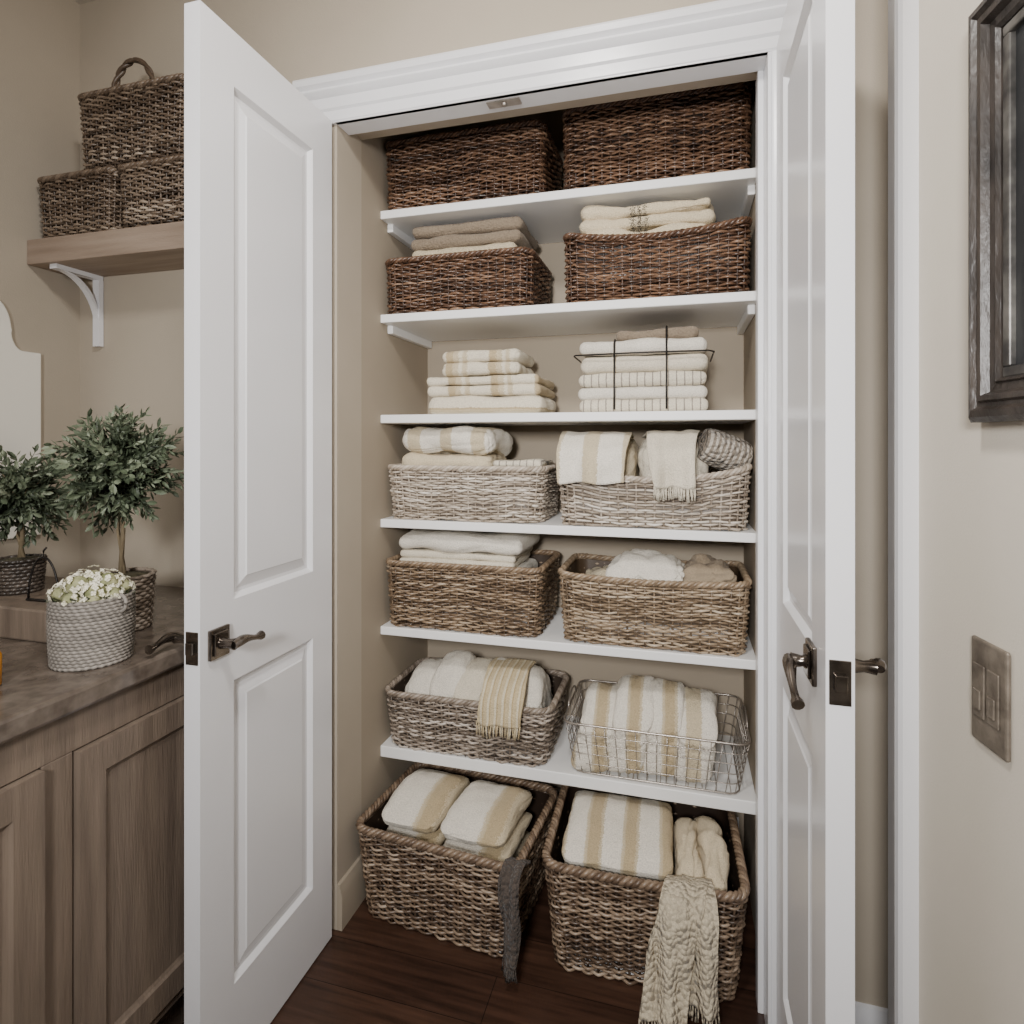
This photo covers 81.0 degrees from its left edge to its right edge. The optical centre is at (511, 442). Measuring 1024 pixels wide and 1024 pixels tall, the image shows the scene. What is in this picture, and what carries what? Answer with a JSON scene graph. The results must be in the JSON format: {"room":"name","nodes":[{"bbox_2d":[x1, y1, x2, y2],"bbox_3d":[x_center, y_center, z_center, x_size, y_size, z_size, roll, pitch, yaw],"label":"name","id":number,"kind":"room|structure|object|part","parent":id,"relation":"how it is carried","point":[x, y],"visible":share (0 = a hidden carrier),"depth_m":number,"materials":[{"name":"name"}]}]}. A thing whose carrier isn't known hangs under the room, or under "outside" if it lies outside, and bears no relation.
{"room":"bathroom","nodes":[
{"label":"bathroom","id":0,"kind":"room"},
{"bbox_2d":[0,0,79,577],"bbox_3d":[-1.698,-0.022,0.384,0.122,2.500,4.220,0,0,16],"label":"wall","id":1,"kind":"structure","parent":0,"point":[40,39],"depth_m":1.64,"materials":[{"name":"paint"}]},
{"bbox_2d":[0,301,40,539],"bbox_3d":[-1.365,-0.087,1.319,0.014,0.670,0.636,0,0,16],"label":"wall mirror","id":2,"kind":"object","parent":1,"relation":"attached to","point":[20,371],"visible":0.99,"depth_m":1.57,"materials":[{"name":"clear glass"}]},
{"bbox_2d":[74,0,95,4],"bbox_3d":[-0.302,-1.297,0.033,3.200,0.050,4.300,0,0,16],"label":"ceiling","id":3,"kind":"structure","parent":0,"point":[80,2],"depth_m":1.73,"materials":[{"name":"paint"}]},
{"bbox_2d":[361,130,427,821],"bbox_3d":[-0.383,-0.022,1.903,0.100,2.500,0.543,0,0,16],"label":"wall","id":4,"kind":"structure","parent":0,"point":[394,370],"depth_m":1.73,"materials":[{"name":"paint"}]},
{"bbox_2d":[337,854,366,930],"bbox_3d":[-0.358,1.171,1.782,0.014,0.115,0.563,0,0,16],"label":"baseboard","id":5,"kind":"structure","parent":4,"relation":"attached to","point":[351,892],"depth_m":1.55,"materials":[{"name":"paint"}]},
{"bbox_2d":[182,880,764,1023],"bbox_3d":[-0.302,1.253,0.033,3.200,0.050,4.300,0,0,16],"label":"floor","id":6,"kind":"structure","parent":0,"point":[372,970],"depth_m":1.36,"materials":[{"name":"brown wood"}]},
{"bbox_2d":[0,664,183,1023],"bbox_3d":[-1.143,0.829,0.755,0.743,0.798,1.836,0,0,16],"label":"vanity cabinet","id":7,"kind":"object","parent":6,"relation":"on","point":[92,797],"visible":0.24,"depth_m":0.99,"materials":[{"name":"brown wood"}]},
{"bbox_3d":[-0.768,0.780,0.754,0.020,0.560,0.340,0,0,16],"label":"door","id":8,"kind":"part","parent":7,"relation":"part of","materials":[{"name":"brown wood"}]},
{"bbox_2d":[0,585,183,744],"bbox_3d":[-1.139,0.411,0.754,0.751,0.036,1.836,0,0,16],"label":"countertop","id":9,"kind":"structure","parent":7,"relation":"on","point":[33,695],"depth_m":1.02,"materials":[{"name":"stone"}]},
{"bbox_2d":[0,651,1,684],"bbox_3d":[-0.842,0.345,0.965,0.034,0.093,0.038,0,0,-37],"label":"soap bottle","id":10,"kind":"object","parent":9,"relation":"on","point":[0,651],"visible":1,"depth_m":0.97,"materials":[{"name":"orange glass"}]},
{"bbox_2d":[0,576,67,642],"bbox_3d":[-1.111,0.361,1.352,0.480,0.064,0.237,0,0,16],"label":"wooden riser","id":11,"kind":"object","parent":9,"relation":"on","point":[20,619],"visible":0.22,"depth_m":1.20,"materials":[{"name":"brown wood"}]},
{"bbox_2d":[0,444,73,595],"bbox_3d":[-1.086,0.164,1.327,0.240,0.327,0.235,0,0,16],"label":"topiary plant","id":12,"kind":"object","parent":11,"relation":"on","point":[26,494],"visible":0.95,"depth_m":1.30,"materials":[{"name":"green plant"}]},
{"bbox_3d":[-1.091,0.290,1.330,0.098,0.074,0.099,0,0,16],"label":"pot","id":13,"kind":"part","parent":12,"relation":"part of","materials":[{"name":"wicker"}]},
{"bbox_2d":[25,547,58,601],"bbox_3d":[-0.969,0.272,1.240,0.092,0.114,0.006,0,0,16],"label":"ornament","id":14,"kind":"object","parent":11,"relation":"on","point":[28,598],"visible":0.86,"depth_m":1.24,"materials":[{"name":"metal"}]},
{"bbox_2d":[46,565,135,671],"bbox_3d":[-0.763,0.307,1.089,0.138,0.171,0.136,0,0,-42],"label":"flower pot","id":15,"kind":"object","parent":9,"relation":"on","point":[91,615],"visible":1,"depth_m":1.04,"materials":[{"name":"grey wicker"}]},
{"bbox_3d":[-0.693,0.286,1.071,0.017,0.036,0.006,0,0,16],"label":"handle","id":16,"kind":"part","parent":15,"relation":"part of","materials":[{"name":"fabric"}]},
{"bbox_2d":[39,404,183,630],"bbox_3d":[-0.837,0.154,1.273,0.267,0.475,0.286,0,0,-5],"label":"topiary plant","id":17,"kind":"object","parent":9,"relation":"on","point":[117,469],"visible":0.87,"depth_m":1.24,"materials":[{"name":"green plant"}]},
{"bbox_3d":[-0.832,0.335,1.275,0.134,0.115,0.135,0,0,16],"label":"pot","id":18,"kind":"part","parent":17,"relation":"part of","materials":[{"name":"brown wicker"}]},
{"bbox_3d":[-0.667,0.780,1.110,0.020,0.560,0.288,0,0,16],"label":"door","id":19,"kind":"part","parent":7,"relation":"part of","materials":[{"name":"brown wood"}]},
{"bbox_2d":[355,762,557,957],"bbox_3d":[-0.140,1.107,1.637,0.468,0.243,0.368,0,0,21],"label":"wicker basket","id":20,"kind":"object","parent":6,"relation":"on","point":[448,892],"visible":0.66,"depth_m":1.50,"materials":[{"name":"wicker"}]},
{"bbox_2d":[498,857,530,983],"bbox_3d":[0.004,1.088,1.384,0.054,0.226,0.114,0,0,19],"label":"scarf","id":21,"kind":"object","parent":20,"relation":"hanging from","point":[511,870],"visible":1,"depth_m":1.35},
{"bbox_3d":[-0.141,1.163,1.631,0.323,0.099,0.206,0,0,21],"label":"folded towel","id":22,"kind":"object","parent":20,"relation":"in","visible":0},
{"bbox_2d":[382,768,469,845],"bbox_3d":[-0.231,1.024,1.651,0.174,0.185,0.249,0,2,21],"label":"folded towel","id":23,"kind":"object","parent":22,"relation":"on","point":[417,809],"visible":0.6,"depth_m":1.59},
{"bbox_2d":[440,780,531,861],"bbox_3d":[-0.061,1.027,1.595,0.186,0.192,0.255,0,2,21],"label":"folded towel","id":24,"kind":"object","parent":22,"relation":"on","point":[488,819],"visible":0.72,"depth_m":1.53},
{"bbox_2d":[541,785,750,1002],"bbox_3d":[0.333,1.097,1.516,0.468,0.263,0.388,0,0,14],"label":"wicker basket","id":25,"kind":"object","parent":6,"relation":"on","point":[602,922],"visible":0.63,"depth_m":1.37,"materials":[{"name":"wicker"}]},
{"bbox_2d":[561,790,672,881],"bbox_3d":[0.271,1.022,1.511,0.260,0.194,0.284,0,0,14],"label":"folded towel","id":26,"kind":"object","parent":25,"relation":"in","point":[619,834],"visible":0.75,"depth_m":1.44,"materials":[{"name":"fabric"}]},
{"bbox_2d":[638,874,719,1023],"bbox_3d":[0.369,1.084,1.266,0.136,0.254,0.207,0,0,37],"label":"knitted throw","id":27,"kind":"object","parent":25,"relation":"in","point":[681,962],"visible":1,"depth_m":1.24,"materials":[{"name":"fabric"}]},
{"bbox_2d":[673,816,729,890],"bbox_3d":[0.457,1.029,1.466,0.137,0.182,0.284,0,0,14],"label":"towel","id":28,"kind":"object","parent":25,"relation":"in","point":[699,847],"visible":0.53,"depth_m":1.42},
{"bbox_2d":[80,0,887,1007],"bbox_3d":[0.100,-0.022,1.423,2.778,2.500,0.120,0,0,16],"label":"wall","id":29,"kind":"structure","parent":0,"point":[140,363],"depth_m":1.52,"materials":[{"name":"paint"}]},
{"bbox_2d":[27,221,183,346],"bbox_3d":[-0.899,-0.408,1.564,0.777,0.266,0.147,0,0,16],"label":"wall shelf","id":30,"kind":"object","parent":29,"relation":"attached to","point":[94,256],"visible":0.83,"depth_m":1.56,"materials":[{"name":"brown wood"}]},
{"bbox_2d":[37,166,123,237],"bbox_3d":[-1.125,-0.624,1.627,0.268,0.167,0.145,0,0,16],"label":"woven basket","id":31,"kind":"object","parent":30,"relation":"on","point":[75,202],"visible":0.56,"depth_m":1.56,"materials":[{"name":"wicker"}]},
{"bbox_2d":[117,154,183,227],"bbox_3d":[-0.853,-0.624,1.551,0.287,0.168,0.145,0,0,16],"label":"woven basket","id":32,"kind":"object","parent":30,"relation":"on","point":[153,195],"visible":0.5,"depth_m":1.50,"materials":[{"name":"wicker"}]},
{"bbox_2d":[77,57,183,169],"bbox_3d":[-0.949,-0.847,1.577,0.355,0.289,0.145,0,0,16],"label":"woven basket","id":33,"kind":"object","parent":32,"relation":"on","point":[122,125],"visible":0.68,"depth_m":1.51,"materials":[{"name":"wicker"}]},
{"bbox_3d":[-0.977,-0.939,1.549,0.151,0.106,0.019,0,0,16],"label":"handle","id":34,"kind":"part","parent":33,"relation":"part of","materials":[{"name":"wicker"}]},
{"bbox_2d":[144,0,331,1023],"bbox_3d":[-0.533,0.213,1.285,0.162,2.022,0.446,0,0,16],"label":"door","id":35,"kind":"structure","parent":29,"relation":"in","point":[256,638],"depth_m":1.22,"materials":[{"name":"white paint"}]},
{"bbox_3d":[-0.631,0.372,1.118,0.063,0.025,0.072,0,0,16],"label":"lever handle","id":36,"kind":"part","parent":35,"relation":"part of","materials":[{"name":"brown metal"}]},
{"bbox_3d":[-0.580,0.372,1.081,0.027,0.060,0.010,0,0,16],"label":"latch plate","id":37,"kind":"part","parent":35,"relation":"part of","materials":[{"name":"brown metal"}]},
{"bbox_3d":[-0.512,0.372,1.140,0.043,0.025,0.082,0,0,16],"label":"lever handle","id":38,"kind":"part","parent":35,"relation":"part of","materials":[{"name":"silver metal"}]},
{"bbox_2d":[292,0,787,125],"bbox_3d":[0.041,-0.854,1.355,1.214,0.104,0.043,0,0,16],"label":"trim","id":39,"kind":"structure","parent":29,"relation":"attached to","point":[720,28],"depth_m":1.33,"materials":[{"name":"white paint"}]},
{"bbox_2d":[335,50,771,134],"bbox_3d":[0.053,-0.812,1.396,1.014,0.020,0.067,0,0,16],"label":"trim","id":40,"kind":"structure","parent":29,"relation":"attached to","point":[754,64],"depth_m":1.37,"materials":[{"name":"white paint"}]},
{"bbox_2d":[772,50,776,1023],"bbox_3d":[0.575,0.213,1.213,0.090,2.030,0.027,0,0,16],"label":"trim","id":41,"kind":"structure","parent":29,"relation":"attached to","point":[774,53],"depth_m":1.23,"materials":[{"name":"white paint"}]},
{"bbox_2d":[777,0,885,1023],"bbox_3d":[0.499,0.213,0.995,0.137,2.022,0.438,0,0,16],"label":"door","id":42,"kind":"structure","parent":29,"relation":"in","point":[817,665],"depth_m":0.85,"materials":[{"name":"white paint"}]},
{"bbox_3d":[0.404,0.335,0.850,0.033,0.058,0.085,0,0,16],"label":"lever handle","id":43,"kind":"part","parent":42,"relation":"part of","materials":[{"name":"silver metal"}]},
{"bbox_3d":[0.434,0.318,0.791,0.027,0.060,0.010,0,0,16],"label":"latch plate","id":44,"kind":"part","parent":42,"relation":"part of","materials":[{"name":"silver metal"}]},
{"bbox_3d":[0.507,0.318,0.860,0.048,0.025,0.038,0,0,16],"label":"lever handle","id":45,"kind":"part","parent":42,"relation":"part of","materials":[{"name":"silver metal"}]},
{"bbox_2d":[855,1001,887,1023],"bbox_3d":[1.022,1.171,1.094,0.825,0.115,0.014,0,0,16],"label":"baseboard","id":46,"kind":"structure","parent":29,"relation":"attached to","point":[865,1013],"depth_m":1.18,"materials":[{"name":"white paint"}]},
{"bbox_2d":[486,97,521,108],"bbox_3d":[-0.018,-0.797,1.412,0.080,0.010,0.025,0,0,16],"label":"strike plate","id":47,"kind":"object","parent":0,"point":[516,100],"depth_m":1.41,"materials":[{"name":"metal"}]},
{"bbox_2d":[428,89,743,852],"bbox_3d":[0.213,-0.022,1.966,1.014,2.500,0.100,0,0,16],"label":"wall","id":48,"kind":"structure","parent":0,"point":[554,361],"depth_m":1.91,"materials":[{"name":"paint"}]},
{"bbox_2d":[381,291,755,348],"bbox_3d":[0.153,-0.346,1.755,1.013,0.048,0.338,0,0,16],"label":"closet shelf","id":49,"kind":"object","parent":48,"relation":"attached to","point":[731,309],"visible":0.91,"depth_m":1.68,"materials":[{"name":"paint"}]},
{"bbox_2d":[385,246,551,313],"bbox_3d":[-0.123,-0.449,1.810,0.451,0.164,0.300,0,0,16],"label":"wicker basket","id":50,"kind":"object","parent":49,"relation":"on","point":[511,276],"visible":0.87,"depth_m":1.67,"materials":[{"name":"wicker"}]},
{"bbox_3d":[-0.111,-0.448,1.819,0.351,0.143,0.232,0,0,16],"label":"folded blanket","id":51,"kind":"object","parent":50,"relation":"in","visible":0},
{"bbox_2d":[412,242,517,257],"bbox_3d":[-0.113,-0.539,1.814,0.328,0.054,0.237,0,0,16],"label":"folded blanket","id":52,"kind":"object","parent":51,"relation":"on","point":[506,244],"visible":0.16,"depth_m":1.70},
{"bbox_2d":[411,216,537,252],"bbox_3d":[-0.107,-0.598,1.816,0.343,0.077,0.233,0,0,16],"label":"folded blanket","id":53,"kind":"object","parent":52,"relation":"on","point":[514,229],"visible":0.59,"depth_m":1.71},
{"bbox_2d":[563,216,752,302],"bbox_3d":[0.398,-0.465,1.664,0.481,0.194,0.300,0,0,16],"label":"wicker basket","id":54,"kind":"object","parent":49,"relation":"on","point":[712,258],"visible":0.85,"depth_m":1.52,"materials":[{"name":"wicker"}]},
{"bbox_3d":[0.400,-0.454,1.676,0.364,0.154,0.225,0,0,16],"label":"folded blanket","id":55,"kind":"object","parent":54,"relation":"in","visible":0},
{"bbox_2d":[579,197,715,236],"bbox_3d":[0.377,-0.580,1.671,0.363,0.122,0.262,0,0,16],"label":"folded throw","id":56,"kind":"object","parent":55,"relation":"on","point":[661,216],"visible":0.41,"depth_m":1.57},
{"bbox_2d":[381,715,755,814],"bbox_3d":[0.153,0.888,1.755,1.013,0.032,0.338,0,0,16],"label":"closet shelf","id":57,"kind":"object","parent":48,"relation":"attached to","point":[558,769],"visible":0.37,"depth_m":1.58,"materials":[{"name":"paint"}]},
{"bbox_2d":[385,657,568,766],"bbox_3d":[-0.099,0.791,1.793,0.508,0.165,0.299,0,0,16],"label":"wicker basket","id":58,"kind":"object","parent":57,"relation":"on","point":[419,721],"visible":0.7,"depth_m":1.67,"materials":[{"name":"wicker"}]},
{"bbox_2d":[405,658,442,694],"bbox_3d":[-0.256,0.757,1.825,0.134,0.203,0.209,0,0,16],"label":"rolled towel","id":59,"kind":"object","parent":58,"relation":"in","point":[420,680],"visible":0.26,"depth_m":1.77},
{"bbox_2d":[429,650,475,697],"bbox_3d":[-0.174,0.742,1.803,0.136,0.238,0.208,0,0,16],"label":"rolled towel","id":60,"kind":"object","parent":58,"relation":"in","point":[444,681],"visible":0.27,"depth_m":1.73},
{"bbox_2d":[453,657,492,700],"bbox_3d":[-0.101,0.755,1.773,0.121,0.233,0.209,0,0,16],"label":"rolled towel","id":61,"kind":"object","parent":58,"relation":"in","point":[469,686],"visible":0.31,"depth_m":1.71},
{"bbox_2d":[476,657,535,740],"bbox_3d":[-0.013,0.709,1.674,0.130,0.156,0.184,0,0,16],"label":"throw","id":62,"kind":"object","parent":58,"relation":"on","point":[501,701],"visible":1,"depth_m":1.61,"materials":[{"name":"beige fabric"}]},
{"bbox_2d":[523,665,552,707],"bbox_3d":[0.053,0.750,1.732,0.105,0.220,0.207,0,0,16],"label":"rolled towel","id":63,"kind":"object","parent":58,"relation":"in","point":[538,694],"visible":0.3,"depth_m":1.68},
{"bbox_2d":[563,679,750,794],"bbox_3d":[0.397,0.786,1.663,0.471,0.165,0.306,0,0,16],"label":"wire basket","id":64,"kind":"object","parent":57,"relation":"on","point":[743,707],"visible":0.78,"depth_m":1.55,"materials":[{"name":"metal"}]},
{"bbox_3d":[0.173,0.720,1.726,0.005,0.032,0.124,0,0,16],"label":"handle","id":65,"kind":"part","parent":64,"relation":"part of","materials":[{"name":"metal"}]},
{"bbox_2d":[571,681,617,772],"bbox_3d":[0.248,0.775,1.680,0.136,0.201,0.235,0,0,16],"label":"rolled towel","id":66,"kind":"object","parent":64,"relation":"in","point":[600,697],"visible":0.75,"depth_m":1.59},
{"bbox_2d":[606,675,654,773],"bbox_3d":[0.330,0.757,1.654,0.137,0.220,0.232,0,0,16],"label":"rolled towel","id":67,"kind":"object","parent":64,"relation":"in","point":[634,707],"visible":0.82,"depth_m":1.56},
{"bbox_2d":[642,678,684,776],"bbox_3d":[0.412,0.757,1.641,0.123,0.211,0.231,0,0,16],"label":"rolled towel","id":68,"kind":"object","parent":64,"relation":"in","point":[668,695],"visible":0.69,"depth_m":1.54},
{"bbox_2d":[674,686,717,783],"bbox_3d":[0.492,0.767,1.616,0.117,0.204,0.230,0,0,16],"label":"rolled towel","id":69,"kind":"object","parent":64,"relation":"in","point":[699,720],"visible":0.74,"depth_m":1.52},
{"bbox_3d":[0.621,0.720,1.600,0.005,0.032,0.124,0,0,16],"label":"handle","id":70,"kind":"part","parent":64,"relation":"part of","materials":[{"name":"metal"}]},
{"bbox_2d":[381,607,755,669],"bbox_3d":[0.153,0.540,1.755,1.013,0.024,0.338,0,0,16],"label":"closet shelf","id":71,"kind":"object","parent":48,"relation":"attached to","point":[552,638],"visible":0.29,"depth_m":1.59,"materials":[{"name":"paint"}]},
{"bbox_2d":[386,549,560,637],"bbox_3d":[-0.109,0.433,1.806,0.476,0.194,0.299,0,0,16],"label":"wicker basket","id":72,"kind":"object","parent":71,"relation":"on","point":[503,601],"visible":0.86,"depth_m":1.67,"materials":[{"name":"wicker"}]},
{"bbox_2d":[517,558,537,567],"bbox_3d":[-0.106,0.436,1.815,0.351,0.169,0.217,0,0,16],"label":"folded towel","id":73,"kind":"object","parent":72,"relation":"in","point":[531,562],"visible":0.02,"depth_m":1.80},
{"bbox_2d":[399,546,532,566],"bbox_3d":[-0.134,0.334,1.814,0.357,0.054,0.232,0,0,16],"label":"folded towel","id":74,"kind":"object","parent":73,"relation":"on","point":[413,554],"visible":0.62,"depth_m":1.71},
{"bbox_2d":[399,529,539,555],"bbox_3d":[-0.124,0.290,1.802,0.389,0.063,0.229,0,0,16],"label":"folded towel","id":75,"kind":"object","parent":74,"relation":"on","point":[447,541],"visible":0.83,"depth_m":1.71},
{"bbox_2d":[558,553,752,656],"bbox_3d":[0.391,0.435,1.666,0.495,0.193,0.299,0,0,16],"label":"wicker basket","id":76,"kind":"object","parent":71,"relation":"on","point":[698,617],"visible":0.94,"depth_m":1.53,"materials":[{"name":"wicker"}]},
{"bbox_2d":[585,565,607,575],"bbox_3d":[0.394,0.438,1.660,0.416,0.186,0.250,0,0,16],"label":"cloth","id":77,"kind":"object","parent":76,"relation":"in","point":[597,570],"visible":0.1,"depth_m":1.67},
{"bbox_2d":[605,549,684,580],"bbox_3d":[0.368,0.349,1.636,0.222,0.116,0.190,0,0,16],"label":"cloth","id":78,"kind":"object","parent":76,"relation":"in","point":[642,564],"visible":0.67,"depth_m":1.59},
{"bbox_2d":[683,553,736,581],"bbox_3d":[0.517,0.350,1.600,0.148,0.109,0.187,0,0,16],"label":"cloth","id":79,"kind":"object","parent":76,"relation":"in","point":[701,567],"visible":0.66,"depth_m":1.55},
{"bbox_2d":[381,410,755,425],"bbox_3d":[0.153,-0.069,1.755,1.013,0.024,0.338,0,0,16],"label":"closet shelf","id":80,"kind":"object","parent":48,"relation":"attached to","point":[699,416],"visible":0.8,"depth_m":1.61,"materials":[{"name":"paint"}]},
{"bbox_2d":[429,395,555,413],"bbox_3d":[-0.052,-0.108,1.796,0.350,0.062,0.234,0,0,16],"label":"folded towel","id":81,"kind":"object","parent":80,"relation":"on","point":[461,404],"visible":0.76,"depth_m":1.69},
{"bbox_2d":[427,374,554,398],"bbox_3d":[-0.057,-0.163,1.797,0.345,0.063,0.235,0,0,16],"label":"folded towel","id":82,"kind":"object","parent":81,"relation":"on","point":[520,384],"visible":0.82,"depth_m":1.69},
{"bbox_2d":[442,348,533,377],"bbox_3d":[-0.068,-0.229,1.788,0.240,0.079,0.208,0,0,16],"label":"folded towel","id":83,"kind":"object","parent":82,"relation":"on","point":[466,363],"visible":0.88,"depth_m":1.70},
{"bbox_2d":[579,398,708,411],"bbox_3d":[0.370,-0.098,1.674,0.338,0.038,0.235,0,0,16],"label":"folded towel","id":84,"kind":"object","parent":80,"relation":"on","point":[674,404],"visible":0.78,"depth_m":1.56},
{"bbox_2d":[578,385,707,400],"bbox_3d":[0.368,-0.132,1.682,0.335,0.040,0.233,0,0,16],"label":"folded towel","id":85,"kind":"object","parent":84,"relation":"on","point":[684,391],"visible":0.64,"depth_m":1.57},
{"bbox_2d":[579,371,706,387],"bbox_3d":[0.366,-0.168,1.674,0.333,0.041,0.232,0,0,16],"label":"folded towel","id":86,"kind":"object","parent":85,"relation":"on","point":[674,378],"visible":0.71,"depth_m":1.56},
{"bbox_2d":[581,353,707,374],"bbox_3d":[0.373,-0.209,1.681,0.335,0.053,0.232,0,0,16],"label":"folded towel","id":87,"kind":"object","parent":86,"relation":"on","point":[689,361],"visible":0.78,"depth_m":1.57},
{"bbox_2d":[580,337,706,357],"bbox_3d":[0.366,-0.254,1.674,0.336,0.047,0.237,0,0,16],"label":"folded towel","id":88,"kind":"object","parent":87,"relation":"on","point":[695,343],"visible":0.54,"depth_m":1.56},
{"bbox_2d":[613,339,615,409],"bbox_3d":[0.299,-0.182,1.685,0.005,0.188,0.234,0,0,16],"label":"strap","id":89,"kind":"object","parent":88,"relation":"attached to","point":[614,339],"visible":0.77,"depth_m":1.57,"materials":[{"name":"metal"}]},
{"bbox_2d":[573,349,714,362],"bbox_3d":[0.363,-0.234,1.654,0.364,0.005,0.219,0,0,16],"label":"strap","id":90,"kind":"object","parent":88,"relation":"attached to","point":[713,351],"visible":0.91,"depth_m":1.55,"materials":[{"name":"metal"}]},
{"bbox_2d":[616,326,698,340],"bbox_3d":[0.404,-0.285,1.657,0.213,0.035,0.207,0,0,16],"label":"folded towel","id":91,"kind":"object","parent":88,"relation":"on","point":[688,331],"visible":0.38,"depth_m":1.56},
{"bbox_2d":[665,325,667,408],"bbox_3d":[0.427,-0.197,1.649,0.005,0.218,0.234,0,0,16],"label":"strap","id":92,"kind":"object","parent":91,"relation":"attached to","point":[666,329],"visible":0.84,"depth_m":1.54,"materials":[{"name":"metal"}]},
{"bbox_2d":[381,511,755,542],"bbox_3d":[0.153,0.231,1.755,1.013,0.024,0.338,0,0,16],"label":"closet shelf","id":93,"kind":"object","parent":48,"relation":"attached to","point":[553,525],"visible":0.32,"depth_m":1.58,"materials":[{"name":"paint"}]},
{"bbox_2d":[388,463,558,522],"bbox_3d":[-0.106,0.141,1.806,0.486,0.158,0.299,0,0,16],"label":"wicker basket","id":94,"kind":"object","parent":93,"relation":"on","point":[490,494],"visible":0.94,"depth_m":1.67,"materials":[{"name":"wicker"}]},
{"bbox_3d":[-0.107,0.147,1.811,0.348,0.129,0.206,0,0,16],"label":"folded towel","id":95,"kind":"object","parent":94,"relation":"in","visible":0},
{"bbox_2d":[402,452,506,465],"bbox_3d":[-0.171,0.059,1.818,0.286,0.067,0.213,0,0,16],"label":"folded towel","id":96,"kind":"object","parent":95,"relation":"on","point":[411,458],"visible":0.56,"depth_m":1.73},
{"bbox_2d":[402,426,512,456],"bbox_3d":[-0.161,0.000,1.812,0.303,0.101,0.224,0,0,19],"label":"folded towel","id":97,"kind":"object","parent":96,"relation":"on","point":[483,441],"visible":0.95,"depth_m":1.73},
{"bbox_2d":[493,459,552,466],"bbox_3d":[0.039,0.065,1.746,0.148,0.042,0.193,0,0,16],"label":"folded towel","id":98,"kind":"object","parent":95,"relation":"on","point":[513,462],"visible":0.56,"depth_m":1.66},
{"bbox_2d":[559,463,752,530],"bbox_3d":[0.389,0.136,1.666,0.500,0.169,0.299,0,0,16],"label":"wicker basket","id":99,"kind":"object","parent":93,"relation":"on","point":[722,498],"visible":0.66,"depth_m":1.53,"materials":[{"name":"wicker"}]},
{"bbox_2d":[556,431,633,484],"bbox_3d":[0.224,0.037,1.637,0.213,0.140,0.242,0,0,16],"label":"throw","id":100,"kind":"object","parent":99,"relation":"on","point":[592,457],"visible":1,"depth_m":1.55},
{"bbox_2d":[624,437,639,475],"bbox_3d":[0.272,0.093,1.705,0.180,0.237,0.202,0,0,16],"label":"throw","id":101,"kind":"object","parent":99,"relation":"in","point":[631,461],"visible":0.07,"depth_m":1.62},
{"bbox_2d":[642,429,699,502],"bbox_3d":[0.415,0.055,1.581,0.157,0.182,0.233,0,0,16],"label":"throw","id":102,"kind":"object","parent":99,"relation":"on","point":[671,454],"visible":1,"depth_m":1.49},
{"bbox_2d":[637,438,708,476],"bbox_3d":[0.446,0.095,1.656,0.194,0.229,0.205,0,0,16],"label":"throw","id":103,"kind":"object","parent":99,"relation":"in","point":[701,467],"visible":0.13,"depth_m":1.59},
{"bbox_2d":[697,428,753,470],"bbox_3d":[0.551,0.022,1.561,0.144,0.120,0.090,0,0,-5],"label":"knit throw","id":104,"kind":"object","parent":99,"relation":"on","point":[720,450],"visible":0.97,"depth_m":1.52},
{"bbox_2d":[381,168,755,249],"bbox_3d":[0.153,-0.645,1.755,1.013,0.048,0.338,0,0,16],"label":"closet shelf","id":105,"kind":"object","parent":48,"relation":"attached to","point":[548,216],"visible":0.48,"depth_m":1.62,"materials":[{"name":"paint"}]},
{"bbox_2d":[385,119,562,209],"bbox_3d":[-0.106,-0.769,1.806,0.486,0.204,0.299,0,0,16],"label":"wicker basket","id":106,"kind":"object","parent":105,"relation":"on","point":[524,158],"visible":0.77,"depth_m":1.67,"materials":[{"name":"wicker"}]},
{"bbox_2d":[562,82,752,189],"bbox_3d":[0.397,-0.777,1.664,0.484,0.221,0.300,0,0,16],"label":"wicker basket","id":107,"kind":"object","parent":105,"relation":"on","point":[695,131],"visible":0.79,"depth_m":1.52,"materials":[{"name":"wicker"}]},
{"bbox_2d":[464,774,738,827],"bbox_3d":[0.197,1.171,1.911,0.986,0.115,0.014,0,0,16],"label":"baseboard","id":108,"kind":"structure","parent":48,"relation":"attached to","point":[556,789],"depth_m":1.92,"materials":[{"name":"white paint"}]},
{"bbox_2d":[744,80,755,934],"bbox_3d":[0.689,-0.022,1.602,0.100,2.500,0.543,0,0,16],"label":"wall","id":109,"kind":"structure","parent":0,"point":[750,332],"depth_m":1.56,"materials":[{"name":"paint"}]},
{"bbox_2d":[756,51,771,1023],"bbox_3d":[0.551,0.213,1.332,0.020,2.030,0.212,0,0,16],"label":"trim","id":110,"kind":"structure","parent":109,"relation":"attached to","point":[764,78],"depth_m":1.28,"materials":[{"name":"white paint"}]},
{"bbox_2d":[919,0,1023,1023],"bbox_3d":[0.472,-0.022,-0.431,0.121,2.500,2.812,0,0,8],"label":"wall","id":111,"kind":"structure","parent":0,"point":[971,475],"depth_m":0.81,"materials":[{"name":"paint"}]},
{"bbox_2d":[888,0,918,1023],"bbox_3d":[0.600,-0.022,0.934,0.027,2.500,0.074,0,0,8],"label":"trim","id":112,"kind":"structure","parent":111,"relation":"attached to","point":[903,15],"depth_m":0.90,"materials":[{"name":"white paint"}]},
{"bbox_2d":[972,635,1010,762],"bbox_3d":[0.576,0.306,0.726,0.011,0.128,0.068,0,0,8],"label":"light switch","id":113,"kind":"object","parent":111,"relation":"attached to","point":[991,664],"visible":1,"depth_m":0.72,"materials":[{"name":"grey metal"}]},
{"bbox_2d":[968,0,1023,422],"bbox_3d":[0.540,-0.276,0.537,0.026,0.502,0.407,0,0,8],"label":"framed picture","id":114,"kind":"object","parent":111,"relation":"attached to","point":[995,27],"visible":1,"depth_m":0.69,"materials":[{"name":"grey wood"}]},
{"bbox_3d":[0.550,-0.276,0.536,0.006,0.378,0.283,0,0,8],"label":"picture panel","id":115,"kind":"part","parent":114,"relation":"part of","materials":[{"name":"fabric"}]}
]}

